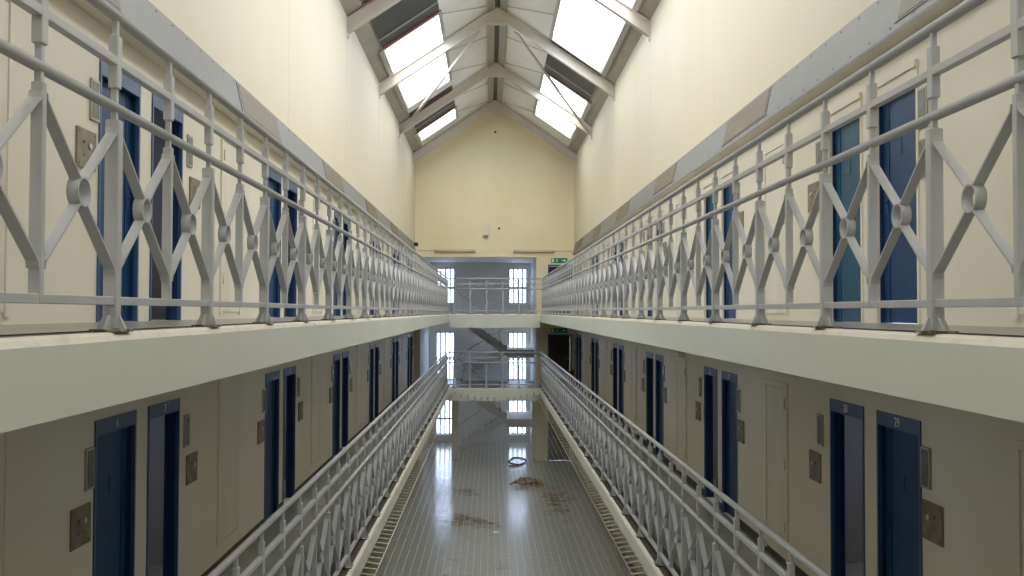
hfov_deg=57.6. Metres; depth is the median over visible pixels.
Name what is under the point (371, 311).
door
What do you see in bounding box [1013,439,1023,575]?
access panel
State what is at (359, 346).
access panel
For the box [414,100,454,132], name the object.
vent panel
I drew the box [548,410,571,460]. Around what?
door
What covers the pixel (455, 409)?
pillar
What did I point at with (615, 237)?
door
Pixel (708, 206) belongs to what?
door
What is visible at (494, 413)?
flight
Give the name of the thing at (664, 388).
control plate
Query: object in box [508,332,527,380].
window
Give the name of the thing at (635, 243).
access panel
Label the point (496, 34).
ridge beam
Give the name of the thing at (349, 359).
wall slot
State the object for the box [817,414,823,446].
wall slot
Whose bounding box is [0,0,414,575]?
wall
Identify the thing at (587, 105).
window
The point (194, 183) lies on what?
control plate
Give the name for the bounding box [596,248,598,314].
door
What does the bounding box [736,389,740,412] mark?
wall slot
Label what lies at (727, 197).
door
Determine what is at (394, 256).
door
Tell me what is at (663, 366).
wall slot
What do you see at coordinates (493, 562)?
floor
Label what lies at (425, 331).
wall
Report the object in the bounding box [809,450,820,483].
control plate
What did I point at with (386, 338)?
access panel
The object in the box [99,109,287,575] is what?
wall
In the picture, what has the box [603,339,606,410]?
access panel
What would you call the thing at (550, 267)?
door
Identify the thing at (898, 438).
door
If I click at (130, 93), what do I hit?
door
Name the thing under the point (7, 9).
access panel
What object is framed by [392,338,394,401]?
door
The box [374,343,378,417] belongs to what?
door
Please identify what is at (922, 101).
wall slot
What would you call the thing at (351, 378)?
control plate
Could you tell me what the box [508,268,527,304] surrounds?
window
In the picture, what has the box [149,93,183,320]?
door
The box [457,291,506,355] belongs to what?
flight
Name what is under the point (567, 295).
gallery railing
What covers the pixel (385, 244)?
access panel
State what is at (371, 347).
door
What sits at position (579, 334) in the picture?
door
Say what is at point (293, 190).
door
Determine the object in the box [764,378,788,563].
access panel
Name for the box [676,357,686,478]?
access panel
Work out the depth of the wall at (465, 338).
42.94 m
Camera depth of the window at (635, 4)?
23.44 m
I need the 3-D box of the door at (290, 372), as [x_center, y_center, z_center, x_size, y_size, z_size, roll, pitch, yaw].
[-3.823,2.225,14.102,0.914,2.050,0.860,0,-1,-1]
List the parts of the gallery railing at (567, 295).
post, post, post, post, post, post, post, post, post, post, post, post, post, post, post, post, post, post, plate, post, plate, handrail, rail, post, plate, post, plate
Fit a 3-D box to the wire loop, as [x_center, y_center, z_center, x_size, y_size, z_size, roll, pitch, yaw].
[1.465,6.759,30.377,1.073,0.026,1.816,0,-1,-1]
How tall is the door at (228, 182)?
2.040 m
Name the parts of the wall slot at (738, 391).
slot pane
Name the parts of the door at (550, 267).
frame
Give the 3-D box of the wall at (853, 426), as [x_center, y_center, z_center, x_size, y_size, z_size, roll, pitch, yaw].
[4.303,0.926,23.258,2.680,5.260,29.863,0,-1,-1]
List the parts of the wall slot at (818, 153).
slot pane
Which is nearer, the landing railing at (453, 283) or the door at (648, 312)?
the door at (648, 312)
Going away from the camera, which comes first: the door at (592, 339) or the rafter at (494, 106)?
the door at (592, 339)
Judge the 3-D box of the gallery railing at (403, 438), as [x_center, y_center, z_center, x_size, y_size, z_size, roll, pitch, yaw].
[-2.096,2.721,20.198,0.124,1.380,30.511,0,-1,-1]
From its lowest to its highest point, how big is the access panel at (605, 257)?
2.040 m
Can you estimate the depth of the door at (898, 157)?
7.84 m
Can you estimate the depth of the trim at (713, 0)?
19.76 m
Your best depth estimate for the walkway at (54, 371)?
4.60 m
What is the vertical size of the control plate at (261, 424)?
0.300 m
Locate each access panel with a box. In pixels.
[0,0,15,316]
[0,432,7,575]
[216,374,239,546]
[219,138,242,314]
[310,354,320,465]
[312,197,322,313]
[356,343,362,426]
[357,228,363,312]
[384,244,386,312]
[384,337,387,402]
[584,335,587,392]
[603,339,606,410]
[604,243,606,312]
[631,226,636,313]
[631,346,636,435]
[676,197,686,313]
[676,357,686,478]
[763,138,787,315]
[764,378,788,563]
[1008,6,1023,318]
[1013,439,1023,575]
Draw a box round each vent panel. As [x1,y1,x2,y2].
[363,0,372,5]
[371,0,438,49]
[409,85,451,117]
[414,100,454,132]
[544,53,595,101]
[550,40,600,76]
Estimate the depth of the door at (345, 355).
19.95 m
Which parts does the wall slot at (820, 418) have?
slot pane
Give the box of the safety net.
[361,392,645,575]
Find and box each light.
[434,249,475,251]
[514,250,554,252]
[676,351,683,356]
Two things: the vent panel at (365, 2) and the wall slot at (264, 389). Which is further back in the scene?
the vent panel at (365, 2)
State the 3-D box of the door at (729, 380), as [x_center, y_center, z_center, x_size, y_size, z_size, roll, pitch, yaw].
[3.128,2.220,13.161,0.134,2.050,0.830,0,-1,-1]
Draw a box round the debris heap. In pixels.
[509,477,545,486]
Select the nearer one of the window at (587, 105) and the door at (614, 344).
the door at (614, 344)
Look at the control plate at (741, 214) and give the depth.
12.48 m
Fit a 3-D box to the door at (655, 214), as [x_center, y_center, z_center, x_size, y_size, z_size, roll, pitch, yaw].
[3.000,-0.477,18.680,0.150,2.105,0.830,0,-1,-1]
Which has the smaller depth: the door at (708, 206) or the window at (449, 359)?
the door at (708, 206)
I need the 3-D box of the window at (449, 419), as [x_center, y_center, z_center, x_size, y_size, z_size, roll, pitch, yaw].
[-3.082,5.952,42.842,0.940,1.650,0.240,0,-1,-1]
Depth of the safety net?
16.44 m
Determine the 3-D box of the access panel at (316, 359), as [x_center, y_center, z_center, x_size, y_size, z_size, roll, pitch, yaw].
[-3.425,1.992,16.299,0.012,2.090,0.880,0,-1,-1]
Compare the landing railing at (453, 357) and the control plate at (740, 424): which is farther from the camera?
the landing railing at (453, 357)
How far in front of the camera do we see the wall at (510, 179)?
37.72 m
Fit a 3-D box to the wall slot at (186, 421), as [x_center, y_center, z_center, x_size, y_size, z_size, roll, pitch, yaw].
[-3.255,1.430,9.328,0.021,0.320,0.150,0,-1,-1]
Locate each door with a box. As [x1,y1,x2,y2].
[92,410,136,575]
[96,60,140,321]
[146,398,179,575]
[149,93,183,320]
[264,370,279,521]
[267,169,281,316]
[282,366,295,503]
[284,182,297,316]
[332,353,339,456]
[333,211,340,315]
[341,351,348,446]
[342,217,347,315]
[369,344,373,423]
[370,236,374,314]
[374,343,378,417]
[392,250,395,313]
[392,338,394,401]
[395,337,398,398]
[397,252,398,313]
[407,334,409,387]
[410,333,411,385]
[548,265,571,313]
[548,334,571,382]
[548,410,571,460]
[576,334,578,385]
[579,334,580,388]
[591,250,593,314]
[591,338,594,398]
[595,339,598,402]
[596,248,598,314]
[613,343,616,417]
[615,237,616,314]
[619,233,623,315]
[619,345,623,423]
[645,215,652,315]
[646,351,652,446]
[654,210,662,315]
[655,354,663,457]
[702,180,713,317]
[704,366,717,496]
[720,168,736,318]
[721,371,737,517]
[828,92,863,322]
[830,398,864,575]
[875,59,920,323]
[876,410,922,575]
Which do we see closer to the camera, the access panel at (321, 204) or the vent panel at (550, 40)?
the access panel at (321, 204)
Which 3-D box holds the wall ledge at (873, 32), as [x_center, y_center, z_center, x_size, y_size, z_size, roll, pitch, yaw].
[2.936,-2.047,16.481,0.147,0.470,40.500,0,-1,-1]
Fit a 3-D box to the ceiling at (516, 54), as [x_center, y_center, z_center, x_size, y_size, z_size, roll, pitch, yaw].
[-0.203,-6.881,17.116,6.732,2.389,41.870,0,-1,-1]
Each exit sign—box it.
[551,258,566,262]
[551,328,566,332]
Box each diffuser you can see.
[109,0,120,9]
[897,0,922,18]
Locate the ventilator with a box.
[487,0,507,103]
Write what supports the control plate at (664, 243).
attached to the wall at (702, 76)
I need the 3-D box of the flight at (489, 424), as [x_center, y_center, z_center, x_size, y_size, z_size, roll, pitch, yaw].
[-1.349,6.003,41.638,2.178,2.696,1.005,0,-1,-1]
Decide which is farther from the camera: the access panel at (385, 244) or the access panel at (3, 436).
the access panel at (385, 244)
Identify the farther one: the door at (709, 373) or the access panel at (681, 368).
the access panel at (681, 368)
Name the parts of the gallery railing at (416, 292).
plate, post, plate, post, rail, post, plate, handrail, plate, post, post, post, post, post, post, post, post, post, post, post, post, post, post, post, post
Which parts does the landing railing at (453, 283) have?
post, post, post, rail, handrail, rail, handrail, post, post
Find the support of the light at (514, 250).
attached to the wall at (510, 179)
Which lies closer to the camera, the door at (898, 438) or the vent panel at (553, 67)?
the door at (898, 438)
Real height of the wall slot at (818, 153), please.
0.320 m
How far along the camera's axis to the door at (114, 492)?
7.69 m
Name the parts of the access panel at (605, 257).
panel frame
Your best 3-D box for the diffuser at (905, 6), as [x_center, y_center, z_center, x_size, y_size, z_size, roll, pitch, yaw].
[3.142,-2.337,6.487,0.077,0.318,1.940,0,-1,-1]
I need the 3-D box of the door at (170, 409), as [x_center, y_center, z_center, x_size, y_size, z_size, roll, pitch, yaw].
[-3.695,2.086,8.655,0.914,2.050,0.860,0,-1,-1]
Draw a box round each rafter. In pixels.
[347,0,650,41]
[379,7,614,100]
[399,63,591,138]
[413,100,576,164]
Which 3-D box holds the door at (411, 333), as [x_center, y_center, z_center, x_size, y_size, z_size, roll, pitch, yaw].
[-4.338,2.780,35.892,0.912,2.050,0.860,0,-1,-1]
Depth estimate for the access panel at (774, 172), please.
11.07 m
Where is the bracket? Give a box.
[483,224,489,236]
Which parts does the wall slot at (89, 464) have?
slot pane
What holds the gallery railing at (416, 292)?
on the walkway at (54, 371)
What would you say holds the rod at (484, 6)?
attached to the ceiling at (516, 54)
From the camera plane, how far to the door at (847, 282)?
8.96 m
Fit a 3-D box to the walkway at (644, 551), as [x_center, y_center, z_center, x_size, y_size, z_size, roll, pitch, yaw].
[-0.249,3.594,17.563,6.432,0.490,43.300,0,-1,-1]
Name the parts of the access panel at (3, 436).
panel frame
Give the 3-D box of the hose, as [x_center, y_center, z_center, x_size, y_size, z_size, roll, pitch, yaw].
[0.224,6.923,37.199,0.770,0.056,2.148,0,-1,-1]
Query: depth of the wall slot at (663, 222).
18.14 m
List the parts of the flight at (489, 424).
handrail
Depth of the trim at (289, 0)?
16.84 m
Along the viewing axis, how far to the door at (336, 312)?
18.62 m
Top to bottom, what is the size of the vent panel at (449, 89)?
1.013 m
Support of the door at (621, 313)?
in the wall at (702, 76)
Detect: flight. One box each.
[456,358,506,425]
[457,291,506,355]
[457,328,504,379]
[459,401,505,447]
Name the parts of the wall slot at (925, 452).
slot pane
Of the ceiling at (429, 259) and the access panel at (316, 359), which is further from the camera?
the ceiling at (429, 259)
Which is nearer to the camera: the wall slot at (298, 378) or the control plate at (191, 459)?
the control plate at (191, 459)
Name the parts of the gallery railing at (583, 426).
post, post, post, post, post, post, post, post, post, post, rail, post, post, post, post, plate, post, post, post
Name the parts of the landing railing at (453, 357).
post, post, post, handrail, rail, handrail, rail, post, post, post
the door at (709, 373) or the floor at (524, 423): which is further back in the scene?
the floor at (524, 423)
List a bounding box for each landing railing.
[448,278,540,313]
[448,352,540,387]
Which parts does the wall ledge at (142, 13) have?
trunking light, trunking light, trunking light, trunking light, trunking light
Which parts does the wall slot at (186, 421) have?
slot pane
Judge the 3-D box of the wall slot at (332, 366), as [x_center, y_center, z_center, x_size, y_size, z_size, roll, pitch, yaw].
[-3.459,1.650,17.963,0.021,0.320,0.150,0,-1,-1]
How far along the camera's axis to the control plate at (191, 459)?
9.46 m
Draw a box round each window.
[379,10,451,111]
[415,105,458,143]
[435,402,451,435]
[436,332,454,380]
[437,268,455,304]
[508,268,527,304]
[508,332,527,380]
[508,401,527,435]
[533,72,591,141]
[549,0,642,76]
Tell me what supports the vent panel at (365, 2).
attached to the ceiling at (516, 54)
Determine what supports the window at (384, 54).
attached to the ceiling at (516, 54)
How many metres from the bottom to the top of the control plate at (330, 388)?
0.300 m
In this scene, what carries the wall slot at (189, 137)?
attached to the wall at (257, 42)
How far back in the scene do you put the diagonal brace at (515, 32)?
28.01 m
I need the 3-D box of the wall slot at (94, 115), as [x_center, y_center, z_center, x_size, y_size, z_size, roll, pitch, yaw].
[-3.194,-1.437,7.141,0.021,0.320,0.150,0,-1,-1]
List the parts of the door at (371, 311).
frame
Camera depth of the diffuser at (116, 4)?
7.22 m
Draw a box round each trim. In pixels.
[288,0,378,165]
[415,238,573,256]
[650,0,860,179]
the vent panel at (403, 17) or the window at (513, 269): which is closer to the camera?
the vent panel at (403, 17)
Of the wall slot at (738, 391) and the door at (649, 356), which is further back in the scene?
the door at (649, 356)
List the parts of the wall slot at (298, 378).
slot pane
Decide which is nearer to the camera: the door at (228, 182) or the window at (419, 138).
the door at (228, 182)
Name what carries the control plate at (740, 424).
attached to the wall at (702, 76)
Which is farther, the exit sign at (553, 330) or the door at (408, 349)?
the exit sign at (553, 330)
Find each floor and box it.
[360,442,637,575]
[506,347,533,356]
[506,411,531,426]
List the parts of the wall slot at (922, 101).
slot pane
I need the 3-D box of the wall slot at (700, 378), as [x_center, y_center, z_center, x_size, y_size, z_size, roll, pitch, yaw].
[3.024,1.592,14.985,0.021,0.320,0.150,0,-1,-1]
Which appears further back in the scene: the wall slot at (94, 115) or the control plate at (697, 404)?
the control plate at (697, 404)
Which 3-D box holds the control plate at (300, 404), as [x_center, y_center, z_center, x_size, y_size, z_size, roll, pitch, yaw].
[-3.386,1.973,14.944,0.026,0.300,0.330,0,-1,-1]
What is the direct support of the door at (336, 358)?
in the wall at (257, 42)
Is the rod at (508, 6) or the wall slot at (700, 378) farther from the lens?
the rod at (508, 6)
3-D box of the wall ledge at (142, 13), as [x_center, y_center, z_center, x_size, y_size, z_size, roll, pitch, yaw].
[-3.342,-2.068,16.334,0.147,0.470,40.500,0,-1,-1]
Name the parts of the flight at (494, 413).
handrail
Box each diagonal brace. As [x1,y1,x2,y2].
[402,31,480,131]
[514,31,588,132]
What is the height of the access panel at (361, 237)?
2.040 m
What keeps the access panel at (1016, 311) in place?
attached to the wall at (702, 76)
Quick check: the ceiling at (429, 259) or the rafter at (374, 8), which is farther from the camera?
the ceiling at (429, 259)
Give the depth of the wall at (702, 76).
10.24 m
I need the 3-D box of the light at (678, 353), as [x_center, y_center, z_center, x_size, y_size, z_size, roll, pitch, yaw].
[2.957,1.164,16.450,0.090,0.110,0.340,0,-1,-1]
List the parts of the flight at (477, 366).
handrail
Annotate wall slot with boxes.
[84,446,94,491]
[89,77,99,122]
[183,414,189,447]
[186,134,192,167]
[262,388,265,412]
[297,377,299,396]
[331,365,333,381]
[349,359,350,373]
[662,221,664,237]
[663,366,664,381]
[699,377,701,396]
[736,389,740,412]
[737,182,739,206]
[815,140,821,172]
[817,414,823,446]
[917,85,927,128]
[920,446,930,489]
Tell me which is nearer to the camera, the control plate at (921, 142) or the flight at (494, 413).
the control plate at (921, 142)
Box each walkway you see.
[0,314,1023,433]
[219,381,786,575]
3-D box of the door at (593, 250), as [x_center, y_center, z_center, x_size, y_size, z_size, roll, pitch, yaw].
[2.717,-0.171,30.694,0.150,2.105,0.830,0,-1,-1]
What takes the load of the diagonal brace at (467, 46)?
attached to the rafter at (494, 70)
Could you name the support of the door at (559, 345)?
in the wall at (510, 179)
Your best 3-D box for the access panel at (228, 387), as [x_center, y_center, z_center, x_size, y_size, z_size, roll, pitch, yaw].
[-3.297,1.853,10.852,0.012,2.090,0.880,0,-1,-1]
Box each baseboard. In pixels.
[201,382,413,575]
[574,382,808,575]
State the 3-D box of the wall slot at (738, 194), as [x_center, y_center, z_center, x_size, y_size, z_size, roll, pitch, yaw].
[3.087,-1.276,12.749,0.021,0.320,0.150,0,-1,-1]
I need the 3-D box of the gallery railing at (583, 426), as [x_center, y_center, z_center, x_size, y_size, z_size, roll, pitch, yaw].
[1.477,2.734,20.307,0.124,1.380,30.461,0,-1,-1]
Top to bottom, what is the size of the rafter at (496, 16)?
2.540 m
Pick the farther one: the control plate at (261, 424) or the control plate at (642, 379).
the control plate at (642, 379)
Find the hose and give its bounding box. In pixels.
[508,457,526,465]
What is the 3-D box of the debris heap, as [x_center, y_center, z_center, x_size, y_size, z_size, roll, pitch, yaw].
[0.573,6.689,32.278,1.111,0.249,1.146,-1,-2,28]
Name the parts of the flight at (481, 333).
handrail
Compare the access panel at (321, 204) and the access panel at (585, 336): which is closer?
the access panel at (321, 204)
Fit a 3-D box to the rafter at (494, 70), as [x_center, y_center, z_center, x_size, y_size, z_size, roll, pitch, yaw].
[-0.534,-6.269,31.116,6.432,2.540,0.180,0,-1,-1]
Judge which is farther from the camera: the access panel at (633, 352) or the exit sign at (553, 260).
the exit sign at (553, 260)
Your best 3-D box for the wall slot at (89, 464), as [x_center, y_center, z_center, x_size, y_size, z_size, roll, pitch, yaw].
[-3.202,1.372,7.069,0.021,0.320,0.150,0,-1,-1]
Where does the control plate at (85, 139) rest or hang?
attached to the wall at (257, 42)
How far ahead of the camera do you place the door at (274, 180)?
13.36 m
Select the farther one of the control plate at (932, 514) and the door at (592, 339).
the door at (592, 339)
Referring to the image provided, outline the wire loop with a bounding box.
[541,490,574,500]
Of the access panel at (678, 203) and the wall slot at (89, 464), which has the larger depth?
the access panel at (678, 203)
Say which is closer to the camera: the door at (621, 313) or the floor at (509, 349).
the door at (621, 313)
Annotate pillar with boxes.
[451,401,458,459]
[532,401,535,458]
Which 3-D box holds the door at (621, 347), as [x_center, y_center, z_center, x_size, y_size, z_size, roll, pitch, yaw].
[2.873,2.498,24.055,0.132,2.050,0.830,0,-1,-1]
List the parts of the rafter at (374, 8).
plate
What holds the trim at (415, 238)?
attached to the wall at (510, 179)
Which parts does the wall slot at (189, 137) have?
slot pane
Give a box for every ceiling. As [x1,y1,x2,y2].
[339,0,660,153]
[423,257,534,262]
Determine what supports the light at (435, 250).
attached to the wall at (510, 179)
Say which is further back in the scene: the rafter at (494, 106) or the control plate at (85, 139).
the rafter at (494, 106)
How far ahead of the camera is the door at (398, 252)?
30.94 m
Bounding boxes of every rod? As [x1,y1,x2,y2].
[442,6,486,13]
[508,6,553,14]
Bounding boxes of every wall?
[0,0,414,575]
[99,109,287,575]
[414,112,573,460]
[420,257,535,457]
[428,262,530,441]
[574,0,1023,575]
[713,318,916,575]
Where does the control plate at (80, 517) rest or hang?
attached to the wall at (257, 42)
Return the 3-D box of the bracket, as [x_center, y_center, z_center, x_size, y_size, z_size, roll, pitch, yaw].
[-1.021,-2.313,37.638,0.280,0.540,0.080,0,-1,-1]
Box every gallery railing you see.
[0,0,447,331]
[207,352,447,575]
[541,0,1023,333]
[541,352,829,575]
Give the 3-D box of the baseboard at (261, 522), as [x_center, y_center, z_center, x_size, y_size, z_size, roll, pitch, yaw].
[-3.438,3.261,16.646,0.012,0.110,41.600,0,-1,-1]
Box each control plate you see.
[70,502,90,551]
[75,125,95,171]
[186,451,197,485]
[189,176,200,208]
[257,419,264,444]
[298,401,302,421]
[329,387,332,403]
[350,377,352,391]
[641,378,644,391]
[663,242,666,256]
[663,387,666,403]
[695,401,700,420]
[737,419,744,443]
[739,211,743,228]
[808,181,818,212]
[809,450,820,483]
[919,138,924,177]
[922,499,943,547]
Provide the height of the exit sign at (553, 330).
0.200 m
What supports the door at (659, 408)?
in the wall at (702, 76)
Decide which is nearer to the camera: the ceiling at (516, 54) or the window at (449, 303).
the ceiling at (516, 54)
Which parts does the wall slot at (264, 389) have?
slot pane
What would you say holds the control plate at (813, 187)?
attached to the wall at (702, 76)
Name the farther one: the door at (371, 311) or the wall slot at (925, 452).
the door at (371, 311)
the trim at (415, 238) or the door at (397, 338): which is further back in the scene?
the trim at (415, 238)
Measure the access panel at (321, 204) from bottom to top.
2.040 m
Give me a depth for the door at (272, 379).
13.22 m
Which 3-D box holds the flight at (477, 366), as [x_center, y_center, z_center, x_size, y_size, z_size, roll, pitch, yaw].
[-1.340,2.984,41.715,2.176,2.556,1.005,0,-1,-1]
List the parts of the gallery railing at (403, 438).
post, post, post, post, post, post, post, rail, post, post, post, post, post, post, post, post, post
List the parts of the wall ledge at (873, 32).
trunking light, trunking light, trunking light, trunking light, trunking light, trunking light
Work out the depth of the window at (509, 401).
42.93 m
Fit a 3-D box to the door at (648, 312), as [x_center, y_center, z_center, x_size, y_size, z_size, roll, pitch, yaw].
[2.974,-0.449,19.800,0.150,2.105,0.830,0,-1,-1]
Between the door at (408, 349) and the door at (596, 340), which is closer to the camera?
the door at (596, 340)
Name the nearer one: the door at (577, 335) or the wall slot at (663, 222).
the wall slot at (663, 222)
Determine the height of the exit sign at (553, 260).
0.200 m
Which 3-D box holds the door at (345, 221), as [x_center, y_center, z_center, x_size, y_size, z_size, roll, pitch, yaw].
[-3.945,-0.445,19.621,0.912,2.050,0.860,0,-1,-1]
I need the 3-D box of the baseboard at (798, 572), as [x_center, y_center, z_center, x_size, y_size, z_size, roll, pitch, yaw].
[2.981,3.283,16.797,0.012,0.110,41.600,0,-1,-1]
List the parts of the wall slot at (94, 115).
slot pane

